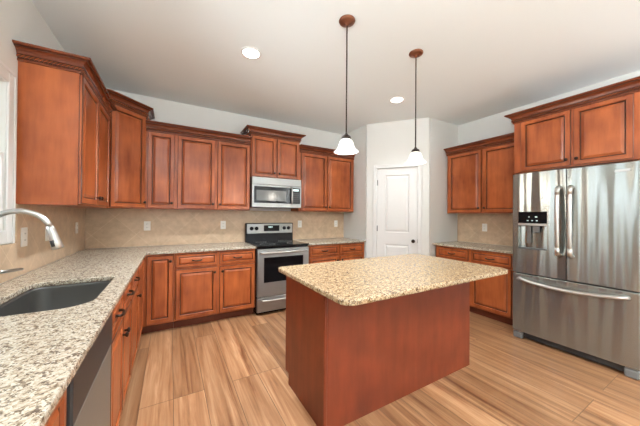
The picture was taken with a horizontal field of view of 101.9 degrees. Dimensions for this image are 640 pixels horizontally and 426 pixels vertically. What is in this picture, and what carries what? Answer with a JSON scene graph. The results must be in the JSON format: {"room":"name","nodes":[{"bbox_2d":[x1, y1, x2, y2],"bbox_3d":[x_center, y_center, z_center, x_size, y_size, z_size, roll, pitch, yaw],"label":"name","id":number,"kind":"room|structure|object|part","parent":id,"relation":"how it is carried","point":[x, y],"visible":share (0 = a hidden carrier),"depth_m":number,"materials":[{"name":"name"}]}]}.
{"room":"kitchen","nodes":[
{"label":"kitchen","id":0,"kind":"room"},
{"bbox_2d":[0,0,83,283],"bbox_3d":[-0.769,-0.100,-0.534,0.120,2.850,8.200,1,0,-30],"label":"wall","id":1,"kind":"structure","parent":0,"point":[20,20],"depth_m":1.66,"materials":[{"name":"white paint"}]},
{"bbox_2d":[0,60,17,244],"bbox_3d":[-1.644,-0.348,1.063,0.084,1.069,1.324,1,0,-30],"label":"window","id":2,"kind":"structure","parent":1,"relation":"in","point":[7,236],"depth_m":1.60,"materials":[{"name":"white"}]},
{"bbox_3d":[-1.653,-0.348,1.057,0.062,0.905,1.160,1,0,-30],"label":"sash","id":3,"kind":"part","parent":2,"relation":"part of","materials":[{"name":"white"}]},
{"bbox_2d":[0,204,85,282],"bbox_3d":[-1.828,0.177,1.429,0.008,0.477,3.740,1,0,-30],"label":"backsplash","id":4,"kind":"structure","parent":1,"relation":"attached to","point":[37,253],"depth_m":1.99,"materials":[{"name":"tile"}]},
{"bbox_2d":[20,227,27,246],"bbox_3d":[-2.014,0.164,1.770,0.009,0.130,0.085,1,0,-30],"label":"wall outlet","id":5,"kind":"object","parent":4,"relation":"attached to","point":[24,231],"visible":1,"depth_m":1.76,"materials":[{"name":"white plastic"}]},
{"bbox_2d":[45,226,48,240],"bbox_3d":[-2.209,0.165,2.109,0.009,0.120,0.080,1,0,-30],"label":"wall outlet","id":6,"kind":"object","parent":4,"relation":"attached to","point":[46,233],"visible":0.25,"depth_m":2.08,"materials":[{"name":"white plastic"}]},
{"bbox_2d":[75,222,77,233],"bbox_3d":[-2.586,0.159,2.764,0.009,0.118,0.072,1,0,-30],"label":"wall outlet","id":7,"kind":"object","parent":4,"relation":"attached to","point":[76,225],"visible":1,"depth_m":2.74,"materials":[{"name":"white plastic"}]},
{"bbox_2d":[12,40,116,207],"bbox_3d":[-2.030,-0.571,2.168,0.377,1.030,1.036,1,0,-30],"label":"upper cabinet","id":8,"kind":"object","parent":1,"relation":"attached to","point":[64,105],"visible":1,"depth_m":1.79,"materials":[{"name":"brown wood"}]},
{"bbox_3d":[-2.027,-1.038,2.171,0.377,0.096,1.036,1,0,-30],"label":"crown molding","id":9,"kind":"part","parent":8,"relation":"part of","materials":[{"name":"wood"}]},
{"bbox_3d":[-1.822,-0.526,2.055,0.022,0.918,0.471,1,0,-30],"label":"door","id":10,"kind":"part","parent":8,"relation":"part of","materials":[{"name":"brown wood"}]},
{"bbox_3d":[-2.061,-0.525,2.469,0.022,0.918,0.472,1,0,-30],"label":"door","id":11,"kind":"part","parent":8,"relation":"part of","materials":[{"name":"brown wood"}]},
{"bbox_2d":[92,88,342,248],"bbox_3d":[-0.603,-0.064,4.360,5.290,2.850,0.120,1,0,-30],"label":"wall","id":12,"kind":"structure","parent":0,"point":[166,111],"depth_m":3.80,"materials":[{"name":"white paint"}]},
{"bbox_2d":[73,89,154,208],"bbox_3d":[-2.290,-0.652,2.927,0.683,1.200,0.683,1,0,-30],"label":"upper cabinet","id":13,"kind":"object","parent":12,"relation":"attached to","point":[127,161],"visible":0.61,"depth_m":2.86,"materials":[{"name":"brown wood"}]},
{"bbox_3d":[-2.118,-0.600,2.880,0.022,1.072,0.396,0,0,15],"label":"door","id":14,"kind":"part","parent":13,"relation":"part of","materials":[{"name":"brown wood"}]},
{"bbox_3d":[-2.196,-1.196,2.907,0.298,0.112,0.966,0,0,15],"label":"crown molding","id":15,"kind":"part","parent":13,"relation":"part of","materials":[{"name":"wood"}]},
{"bbox_2d":[145,120,175,209],"bbox_3d":[-2.000,-0.568,3.266,0.306,1.040,0.384,1,0,-30],"label":"upper cabinet","id":16,"kind":"object","parent":12,"relation":"attached to","point":[160,136],"visible":0.99,"depth_m":3.15,"materials":[{"name":"brown wood"}]},
{"bbox_3d":[-1.920,-1.032,3.137,0.306,0.112,0.079,1,0,-30],"label":"crown molding","id":17,"kind":"part","parent":16,"relation":"part of","materials":[{"name":"wood"}]},
{"bbox_2d":[174,124,251,210],"bbox_3d":[-1.462,-0.562,3.576,0.935,1.040,0.384,1,0,-30],"label":"upper cabinet","id":18,"kind":"object","parent":12,"relation":"attached to","point":[212,167],"visible":1,"depth_m":3.44,"materials":[{"name":"brown wood"}]},
{"bbox_3d":[-1.590,-0.512,3.354,0.437,0.912,0.022,1,0,-30],"label":"door","id":19,"kind":"part","parent":18,"relation":"part of","materials":[{"name":"brown wood"}]},
{"bbox_3d":[-1.382,-1.026,3.447,0.935,0.112,0.079,1,0,-30],"label":"crown molding","id":20,"kind":"part","parent":18,"relation":"part of","materials":[{"name":"wood"}]},
{"bbox_3d":[-1.187,-0.507,3.586,0.428,0.912,0.022,1,0,-30],"label":"door","id":21,"kind":"part","parent":18,"relation":"part of","materials":[{"name":"brown wood"}]},
{"bbox_2d":[85,208,343,248],"bbox_3d":[-1.155,0.200,3.968,3.690,0.477,0.008,1,0,-30],"label":"backsplash","id":22,"kind":"structure","parent":12,"relation":"attached to","point":[104,228],"depth_m":3.58,"materials":[{"name":"tile"}]},
{"bbox_2d":[144,221,150,230],"bbox_3d":[-2.224,0.166,3.343,0.072,0.118,0.009,1,0,-30],"label":"wall outlet","id":23,"kind":"object","parent":22,"relation":"attached to","point":[147,224],"visible":1,"depth_m":3.34,"materials":[{"name":"white plastic"}]},
{"bbox_2d":[221,221,225,228],"bbox_3d":[-1.419,0.175,3.807,0.072,0.118,0.009,1,0,-30],"label":"wall outlet","id":24,"kind":"object","parent":22,"relation":"attached to","point":[223,223],"visible":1,"depth_m":3.81,"materials":[{"name":"white plastic"}]},
{"bbox_2d":[240,125,305,179],"bbox_3d":[-0.716,-0.865,3.994,0.914,0.708,0.404,1,0,-30],"label":"upper cabinet","id":25,"kind":"object","parent":12,"relation":"attached to","point":[274,153],"visible":0.91,"depth_m":3.85,"materials":[{"name":"brown wood"}]},
{"bbox_3d":[-0.811,-0.815,3.780,0.360,0.580,0.022,1,0,-30],"label":"door","id":26,"kind":"part","parent":25,"relation":"part of","materials":[{"name":"brown wood"}]},
{"bbox_3d":[-0.714,-1.163,3.996,0.914,0.112,0.404,1,0,-30],"label":"crown molding","id":27,"kind":"part","parent":25,"relation":"part of","materials":[{"name":"wood"}]},
{"bbox_2d":[250,176,300,208],"bbox_3d":[-0.706,-0.294,3.963,0.757,0.430,0.447,1,0,-30],"label":"microwave","id":28,"kind":"object","parent":25,"relation":"attached to","point":[265,192],"visible":1,"depth_m":3.79,"materials":[{"name":"grey metal"}]},
{"bbox_3d":[-0.623,-0.457,3.823,0.757,0.104,0.022,1,0,-30],"label":"vent panel","id":29,"kind":"part","parent":28,"relation":"part of","materials":[{"name":"silver metal"}]},
{"bbox_3d":[-0.625,-0.242,3.821,0.757,0.317,0.024,1,0,-30],"label":"door","id":30,"kind":"part","parent":28,"relation":"part of","materials":[{"name":"silver metal"}]},
{"bbox_3d":[-0.375,-0.258,3.953,0.157,0.238,0.003,1,0,-30],"label":"control panel","id":31,"kind":"part","parent":28,"relation":"part of","materials":[{"name":"black ceramic"}]},
{"bbox_3d":[-0.485,-0.811,3.968,0.360,0.580,0.022,1,0,-30],"label":"door","id":32,"kind":"part","parent":25,"relation":"part of","materials":[{"name":"brown wood"}]},
{"bbox_2d":[291,144,355,211],"bbox_3d":[0.075,-0.543,4.460,1.075,1.040,0.384,1,0,-30],"label":"upper cabinet","id":33,"kind":"object","parent":12,"relation":"attached to","point":[326,176],"visible":0.98,"depth_m":4.31,"materials":[{"name":"brown wood"}]},
{"bbox_3d":[-0.095,-0.494,4.214,0.473,0.912,0.022,1,0,-30],"label":"door","id":34,"kind":"part","parent":33,"relation":"part of","materials":[{"name":"brown wood"}]},
{"bbox_3d":[0.155,-1.008,4.331,1.075,0.112,0.079,1,0,-30],"label":"crown molding","id":35,"kind":"part","parent":33,"relation":"part of","materials":[{"name":"wood"}]},
{"bbox_3d":[0.351,-0.489,4.471,0.525,0.912,0.022,1,0,-30],"label":"door","id":36,"kind":"part","parent":33,"relation":"part of","materials":[{"name":"brown wood"}]},
{"bbox_2d":[32,0,639,134],"bbox_3d":[1.483,-1.548,0.765,5.290,0.100,8.440,1,0,-30],"label":"ceiling","id":37,"kind":"structure","parent":0,"point":[480,59],"depth_m":2.40,"materials":[{"name":"white paint"}]},
{"bbox_2d":[241,47,260,59],"bbox_3d":[-0.647,-1.499,2.441,0.190,0.008,0.190,1,0,-30],"label":"recessed light","id":38,"kind":"object","parent":37,"relation":"in","point":[249,52],"visible":1,"depth_m":2.44,"materials":[{"name":"white"}]},
{"bbox_2d":[334,14,357,154],"bbox_3d":[0.207,-0.986,2.018,0.190,1.027,0.190,1,0,-30],"label":"pendant lamp","id":39,"kind":"object","parent":37,"relation":"hanging from","point":[346,145],"visible":1,"depth_m":2.01,"materials":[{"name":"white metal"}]},
{"bbox_3d":[0.203,-0.524,2.015,0.190,0.103,0.190,1,0,-30],"label":"lamp shade","id":40,"kind":"part","parent":39,"relation":"part of","materials":[{"name":"white glass"}]},
{"bbox_3d":[0.207,-1.029,2.019,0.010,0.860,0.011,1,0,-30],"label":"rod","id":41,"kind":"part","parent":39,"relation":"part of","materials":[{"name":"brown metal"}]},
{"bbox_2d":[389,96,404,102],"bbox_3d":[1.009,-1.480,3.402,0.190,0.008,0.190,1,0,-30],"label":"recessed light","id":42,"kind":"object","parent":37,"relation":"in","point":[398,99],"visible":1,"depth_m":3.39,"materials":[{"name":"white"}]},
{"bbox_2d":[405,49,425,164],"bbox_3d":[0.890,-0.978,2.415,0.190,1.027,0.190,1,0,-30],"label":"pendant lamp","id":43,"kind":"object","parent":37,"relation":"hanging from","point":[415,158],"visible":1,"depth_m":2.40,"materials":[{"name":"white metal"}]},
{"bbox_3d":[0.886,-0.516,2.412,0.190,0.103,0.190,1,0,-30],"label":"lamp shade","id":44,"kind":"part","parent":43,"relation":"part of","materials":[{"name":"white glass"}]},
{"bbox_3d":[0.890,-1.021,2.415,0.010,0.860,0.011,1,0,-30],"label":"rod","id":45,"kind":"part","parent":43,"relation":"part of","materials":[{"name":"brown metal"}]},
{"bbox_2d":[344,125,366,257],"bbox_3d":[0.648,-0.053,4.642,0.100,2.850,0.640,1,0,-30],"label":"wall","id":46,"kind":"structure","parent":0,"point":[355,221],"depth_m":4.50,"materials":[{"name":"white paint"}]},
{"bbox_2d":[119,309,639,425],"bbox_3d":[1.460,1.402,0.744,5.290,0.100,8.440,1,0,-30],"label":"floor","id":47,"kind":"structure","parent":0,"point":[231,371],"depth_m":2.03,"materials":[{"name":"brown wood"}]},
{"bbox_2d":[45,389,66,425],"bbox_3d":[-0.794,0.889,0.283,0.655,0.883,0.699,1,0,-30],"label":"base cabinet","id":48,"kind":"object","parent":47,"relation":"on","point":[58,416],"visible":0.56,"depth_m":0.69,"materials":[{"name":"brown wood"}]},
{"bbox_2d":[1,279,134,425],"bbox_3d":[-1.466,0.892,1.451,0.655,0.883,0.779,1,0,-30],"label":"base cabinet","id":49,"kind":"object","parent":47,"relation":"on","point":[121,316],"visible":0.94,"depth_m":1.52,"materials":[{"name":"brown wood"}]},
{"bbox_3d":[-1.124,0.932,1.426,0.022,0.572,0.367,1,0,-30],"label":"door","id":50,"kind":"part","parent":49,"relation":"part of","materials":[{"name":"brown wood"}]},
{"bbox_3d":[-1.121,0.546,1.429,0.022,0.150,0.367,1,0,-30],"label":"drawer","id":51,"kind":"part","parent":49,"relation":"part of","materials":[{"name":"brown wood"}]},
{"bbox_3d":[-1.091,0.549,1.425,0.037,0.023,0.114,1,0,-30],"label":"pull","id":52,"kind":"part","parent":49,"relation":"part of","materials":[{"name":"brown metal"}]},
{"bbox_3d":[-1.316,0.933,1.760,0.022,0.572,0.374,1,0,-30],"label":"door","id":53,"kind":"part","parent":49,"relation":"part of","materials":[{"name":"brown wood"}]},
{"bbox_3d":[-1.313,0.547,1.762,0.022,0.150,0.374,1,0,-30],"label":"drawer","id":54,"kind":"part","parent":49,"relation":"part of","materials":[{"name":"brown wood"}]},
{"bbox_3d":[-1.300,0.550,1.789,0.037,0.023,0.114,1,0,-30],"label":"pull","id":55,"kind":"part","parent":49,"relation":"part of","materials":[{"name":"brown metal"}]},
{"bbox_2d":[66,311,112,425],"bbox_3d":[-1.115,0.892,0.854,0.586,0.880,0.594,1,0,-30],"label":"dishwasher","id":56,"kind":"object","parent":47,"relation":"on","point":[88,392],"visible":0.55,"depth_m":0.97,"materials":[{"name":"grey metal"}]},
{"bbox_3d":[-0.878,0.925,0.990,0.032,0.591,0.592,1,0,-30],"label":"door","id":57,"kind":"part","parent":56,"relation":"part of","materials":[{"name":"silver metal"}]},
{"bbox_2d":[130,269,141,373],"bbox_3d":[-1.770,0.894,1.980,0.655,0.883,0.436,1,0,-30],"label":"base cabinet","id":58,"kind":"object","parent":47,"relation":"on","point":[134,307],"visible":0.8,"depth_m":2.11,"materials":[{"name":"brown wood"}]},
{"bbox_3d":[-1.524,0.934,2.122,0.022,0.572,0.417,1,0,-30],"label":"door","id":59,"kind":"part","parent":58,"relation":"part of","materials":[{"name":"brown wood"}]},
{"bbox_3d":[-1.521,0.548,2.124,0.022,0.150,0.417,1,0,-30],"label":"drawer","id":60,"kind":"part","parent":58,"relation":"part of","materials":[{"name":"brown wood"}]},
{"bbox_2d":[137,254,173,348],"bbox_3d":[-2.068,0.897,2.749,0.905,0.883,1.190,1,0,-30],"label":"base cabinet","id":61,"kind":"object","parent":47,"relation":"on","point":[155,285],"visible":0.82,"depth_m":2.88,"materials":[{"name":"brown wood"}]},
{"bbox_2d":[0,242,255,425],"bbox_3d":[-1.024,0.441,1.885,1.842,0.030,3.730,1,0,-30],"label":"countertop","id":62,"kind":"structure","parent":61,"relation":"on","point":[41,353],"depth_m":0.95,"materials":[{"name":"stone"}]},
{"bbox_2d":[0,208,64,273],"bbox_3d":[-1.548,0.198,1.378,0.323,0.442,0.212,1,0,-30],"label":"kitchen faucet","id":63,"kind":"object","parent":62,"relation":"on","point":[55,241],"visible":1,"depth_m":1.35,"materials":[{"name":"silver metal"}]},
{"bbox_3d":[-1.642,0.297,1.348,0.039,0.040,0.182,1,0,-10],"label":"lever","id":64,"kind":"part","parent":63,"relation":"part of","materials":[{"name":"silver metal"}]},
{"bbox_3d":[-1.522,0.122,1.305,0.262,0.292,0.027,1,0,-30],"label":"spout","id":65,"kind":"part","parent":63,"relation":"part of","materials":[{"name":"silver metal"}]},
{"bbox_2d":[0,281,110,316],"bbox_3d":[-1.390,0.547,1.375,0.400,0.194,0.664,1,0,-30],"label":"sink","id":66,"kind":"object","parent":62,"relation":"in","point":[47,298],"visible":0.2,"depth_m":1.60,"materials":[{"name":"grey metal"}]},
{"bbox_3d":[-1.762,0.848,2.538,0.022,0.747,0.500,1,0,-30],"label":"door","id":67,"kind":"part","parent":61,"relation":"part of","materials":[{"name":"brown wood"}]},
{"bbox_3d":[-1.784,0.850,2.894,0.250,0.747,0.022,1,0,-30],"label":"door","id":68,"kind":"part","parent":61,"relation":"part of","materials":[{"name":"brown wood"}]},
{"bbox_2d":[173,249,254,327],"bbox_3d":[-1.402,0.907,3.441,0.935,0.883,0.655,1,0,-30],"label":"base cabinet","id":69,"kind":"object","parent":47,"relation":"on","point":[209,286],"visible":0.98,"depth_m":3.17,"materials":[{"name":"brown wood"}]},
{"bbox_3d":[-1.460,0.941,3.080,0.445,0.572,0.022,1,0,-30],"label":"door","id":70,"kind":"part","parent":69,"relation":"part of","materials":[{"name":"brown wood"}]},
{"bbox_3d":[-1.457,0.555,3.083,0.445,0.150,0.022,1,0,-30],"label":"drawer","id":71,"kind":"part","parent":69,"relation":"part of","materials":[{"name":"brown wood"}]},
{"bbox_3d":[-1.053,0.946,3.314,0.436,0.572,0.022,1,0,-30],"label":"door","id":72,"kind":"part","parent":69,"relation":"part of","materials":[{"name":"brown wood"}]},
{"bbox_3d":[-1.050,0.560,3.317,0.436,0.150,0.022,1,0,-30],"label":"drawer","id":73,"kind":"part","parent":69,"relation":"part of","materials":[{"name":"brown wood"}]},
{"bbox_2d":[245,223,308,314],"bbox_3d":[-0.636,0.757,3.829,0.774,1.200,0.720,1,0,-30],"label":"range","id":74,"kind":"object","parent":47,"relation":"on","point":[276,247],"visible":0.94,"depth_m":3.55,"materials":[{"name":"silver metal"}]},
{"bbox_3d":[-0.797,0.305,4.117,0.774,0.295,0.063,1,0,-30],"label":"panel","id":75,"kind":"part","parent":74,"relation":"part of","materials":[{"name":"silver metal"}]},
{"bbox_3d":[-0.778,0.241,4.086,0.742,0.148,0.012,1,0,-30],"label":"control panel","id":76,"kind":"part","parent":74,"relation":"part of","materials":[{"name":"silver metal"}]},
{"bbox_3d":[-0.504,1.218,3.584,0.748,0.187,0.040,1,0,-30],"label":"storage drawer","id":77,"kind":"part","parent":74,"relation":"part of","materials":[{"name":"silver metal"}]},
{"bbox_3d":[-0.484,1.161,3.551,0.660,0.032,0.053,1,0,-30],"label":"handle","id":78,"kind":"part","parent":74,"relation":"part of","materials":[{"name":"silver metal"}]},
{"bbox_2d":[246,240,308,247],"bbox_3d":[-0.634,0.445,3.825,0.760,0.023,0.605,1,0,-30],"label":"cooktop","id":79,"kind":"object","parent":74,"relation":"in","point":[258,243],"depth_m":3.71,"materials":[{"name":"glass"}]},
{"bbox_3d":[-0.500,0.798,3.586,0.748,0.627,0.042,1,0,-30],"label":"oven door","id":80,"kind":"part","parent":74,"relation":"part of","materials":[{"name":"silver metal"}]},
{"bbox_3d":[-0.472,0.528,3.543,0.695,0.025,0.060,1,0,-30],"label":"handle","id":81,"kind":"part","parent":74,"relation":"part of","materials":[{"name":"silver metal"}]},
{"bbox_2d":[308,242,363,263],"bbox_3d":[0.138,0.925,4.327,1.076,0.883,0.655,1,0,-30],"label":"base cabinet","id":82,"kind":"object","parent":47,"relation":"on","point":[345,251],"visible":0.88,"depth_m":4.05,"materials":[{"name":"brown wood"}]},
{"bbox_3d":[0.070,0.573,3.961,0.508,0.150,0.022,1,0,-30],"label":"drawer","id":83,"kind":"part","parent":82,"relation":"part of","materials":[{"name":"brown wood"}]},
{"bbox_3d":[0.067,0.959,3.958,0.508,0.572,0.022,1,0,-30],"label":"door","id":84,"kind":"part","parent":82,"relation":"part of","materials":[{"name":"brown wood"}]},
{"bbox_2d":[296,237,365,245],"bbox_3d":[0.138,0.467,4.336,1.076,0.030,0.640,1,0,-30],"label":"countertop","id":85,"kind":"structure","parent":82,"relation":"on","point":[321,241],"depth_m":4.23,"materials":[{"name":"stone"}]},
{"bbox_3d":[0.520,0.578,4.220,0.475,0.150,0.022,1,0,-30],"label":"drawer","id":86,"kind":"part","parent":82,"relation":"part of","materials":[{"name":"brown wood"}]},
{"bbox_3d":[0.517,0.964,4.217,0.475,0.572,0.022,1,0,-30],"label":"door","id":87,"kind":"part","parent":82,"relation":"part of","materials":[{"name":"brown wood"}]},
{"bbox_2d":[285,276,469,425],"bbox_3d":[0.532,0.913,2.213,1.523,0.883,0.612,1,0,-30],"label":"kitchen island","id":88,"kind":"object","parent":47,"relation":"on","point":[344,364],"visible":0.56,"depth_m":1.82,"materials":[{"name":"brown wood"}]},
{"bbox_3d":[-0.120,0.906,1.847,0.018,0.883,0.595,1,0,-30],"label":"panel","id":89,"kind":"part","parent":88,"relation":"part of","materials":[{"name":"brown wood"}]},
{"bbox_2d":[278,254,507,305],"bbox_3d":[0.590,0.454,2.069,1.620,0.032,0.950,1,0,-30],"label":"island countertop","id":90,"kind":"structure","parent":88,"relation":"on","point":[355,282],"depth_m":1.82,"materials":[{"name":"stone"}]},
{"bbox_2d":[436,245,514,325],"bbox_3d":[2.291,0.937,3.698,0.655,0.883,1.059,1,0,-30],"label":"base cabinet","id":91,"kind":"object","parent":47,"relation":"on","point":[492,297],"visible":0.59,"depth_m":3.32,"materials":[{"name":"brown wood"}]},
{"bbox_3d":[1.921,0.586,3.779,0.022,0.150,0.480,1,0,-30],"label":"drawer","id":92,"kind":"part","parent":91,"relation":"part of","materials":[{"name":"brown wood"}]},
{"bbox_2d":[432,241,512,253],"bbox_3d":[2.295,0.480,3.715,0.640,0.030,1.093,1,0,-30],"label":"countertop","id":93,"kind":"structure","parent":91,"relation":"on","point":[458,244],"depth_m":3.61,"materials":[{"name":"stone"}]},
{"bbox_3d":[2.181,0.585,3.327,0.022,0.150,0.484,1,0,-30],"label":"drawer","id":94,"kind":"part","parent":91,"relation":"part of","materials":[{"name":"brown wood"}]},
{"bbox_3d":[2.178,0.971,3.324,0.022,0.572,0.484,1,0,-30],"label":"door","id":95,"kind":"part","parent":91,"relation":"part of","materials":[{"name":"brown wood"}]},
{"bbox_2d":[513,161,639,379],"bbox_3d":[2.699,0.475,2.692,0.918,1.800,0.906,1,0,-30],"label":"refrigerator","id":96,"kind":"object","parent":47,"relation":"on","point":[576,231],"visible":1,"depth_m":2.41,"materials":[{"name":"grey metal"}]},
{"bbox_3d":[2.256,0.048,2.755,0.032,0.124,0.252,1,0,-30],"label":"dispenser panel","id":97,"kind":"part","parent":96,"relation":"part of","materials":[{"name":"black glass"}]},
{"bbox_3d":[2.298,0.110,2.725,0.072,1.076,0.450,1,0,-30],"label":"door","id":98,"kind":"part","parent":96,"relation":"part of","materials":[{"name":"silver metal"}]},
{"bbox_3d":[2.326,0.082,2.542,0.071,0.697,0.038,1,0,-30],"label":"handle","id":99,"kind":"part","parent":96,"relation":"part of","materials":[{"name":"silver metal"}]},
{"bbox_3d":[2.372,0.082,2.462,0.071,0.697,0.038,1,0,-30],"label":"handle","id":100,"kind":"part","parent":96,"relation":"part of","materials":[{"name":"silver metal"}]},
{"bbox_3d":[2.340,0.723,2.484,0.092,0.061,0.814,1,0,-30],"label":"handle","id":101,"kind":"part","parent":96,"relation":"part of","materials":[{"name":"silver metal"}]},
{"bbox_3d":[2.405,0.974,2.521,0.072,0.630,0.906,1,0,-30],"label":"freezer drawer","id":102,"kind":"part","parent":96,"relation":"part of","materials":[{"name":"silver metal"}]},
{"bbox_3d":[2.525,0.109,2.330,0.072,1.076,0.450,1,0,-30],"label":"door","id":103,"kind":"part","parent":96,"relation":"part of","materials":[{"name":"silver metal"}]},
{"bbox_2d":[366,117,429,257],"bbox_3d":[1.243,-0.051,4.205,0.962,2.850,0.100,0,0,20],"label":"wall","id":104,"kind":"structure","parent":0,"point":[393,142],"depth_m":4.17,"materials":[{"name":"white paint"}]},
{"bbox_2d":[377,167,417,256],"bbox_3d":[1.222,0.321,4.151,0.639,2.089,0.103,0,0,20],"label":"door","id":105,"kind":"structure","parent":104,"relation":"in","point":[397,188],"depth_m":4.17,"materials":[{"name":"white wood"}]},
{"bbox_2d":[373,163,421,257],"bbox_3d":[1.223,0.294,4.144,0.744,2.158,0.022,0,0,20],"label":"trim","id":106,"kind":"structure","parent":104,"relation":"attached to","point":[375,167],"depth_m":4.17,"materials":[{"name":"white wood"}]},
{"bbox_2d":[429,118,457,256],"bbox_3d":[1.978,-0.045,4.224,0.710,2.850,0.100,1,0,-30],"label":"wall","id":107,"kind":"structure","parent":0,"point":[442,135],"depth_m":4.12,"materials":[{"name":"white paint"}]},
{"bbox_2d":[458,70,639,245],"bbox_3d":[3.712,-0.047,2.043,0.120,2.850,8.200,1,0,-30],"label":"wall","id":108,"kind":"structure","parent":0,"point":[495,125],"depth_m":3.81,"materials":[{"name":"white paint"}]},
{"bbox_2d":[444,132,514,212],"bbox_3d":[2.403,-0.511,3.820,0.384,1.033,1.137,1,0,-30],"label":"upper cabinet","id":109,"kind":"object","parent":108,"relation":"attached to","point":[481,172],"visible":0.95,"depth_m":3.72,"materials":[{"name":"brown wood"}]},
{"bbox_3d":[2.187,-0.460,3.939,0.022,0.905,0.505,1,0,-30],"label":"door","id":110,"kind":"part","parent":109,"relation":"part of","materials":[{"name":"brown wood"}]},
{"bbox_3d":[2.407,-0.972,3.823,0.384,0.112,1.137,1,0,-30],"label":"crown molding","id":111,"kind":"part","parent":109,"relation":"part of","materials":[{"name":"wood"}]},
{"bbox_3d":[2.446,-0.461,3.487,0.022,0.905,0.493,1,0,-30],"label":"door","id":112,"kind":"part","parent":109,"relation":"part of","materials":[{"name":"brown wood"}]},
{"bbox_2d":[457,213,512,245],"bbox_3d":[2.593,0.237,3.853,0.008,0.460,1.154,1,0,-30],"label":"backsplash","id":113,"kind":"structure","parent":108,"relation":"attached to","point":[469,225],"depth_m":3.95,"materials":[{"name":"tile"}]},
{"bbox_2d":[482,224,486,231],"bbox_3d":[2.516,0.222,3.970,0.009,0.118,0.072,1,0,-30],"label":"wall outlet","id":114,"kind":"object","parent":113,"relation":"attached to","point":[484,226],"visible":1,"depth_m":3.97,"materials":[{"name":"white plastic"}]},
{"bbox_2d":[504,76,639,173],"bbox_3d":[2.813,-0.824,2.813,0.684,0.705,1.160,1,0,-30],"label":"upper cabinet","id":115,"kind":"object","parent":108,"relation":"attached to","point":[599,126],"visible":1,"depth_m":2.60,"materials":[{"name":"brown wood"}]},
{"bbox_3d":[2.467,-0.774,2.857,0.022,0.577,0.437,1,0,-30],"label":"door","id":116,"kind":"part","parent":115,"relation":"part of","materials":[{"name":"brown wood"}]},
{"bbox_3d":[2.816,-1.121,2.815,0.684,0.112,1.160,1,0,-30],"label":"crown molding","id":117,"kind":"part","parent":115,"relation":"part of","materials":[{"name":"wood"}]},
{"bbox_3d":[2.686,-0.775,2.476,0.022,0.577,0.395,1,0,-30],"label":"door","id":118,"kind":"part","parent":115,"relation":"part of","materials":[{"name":"brown wood"}]}
]}

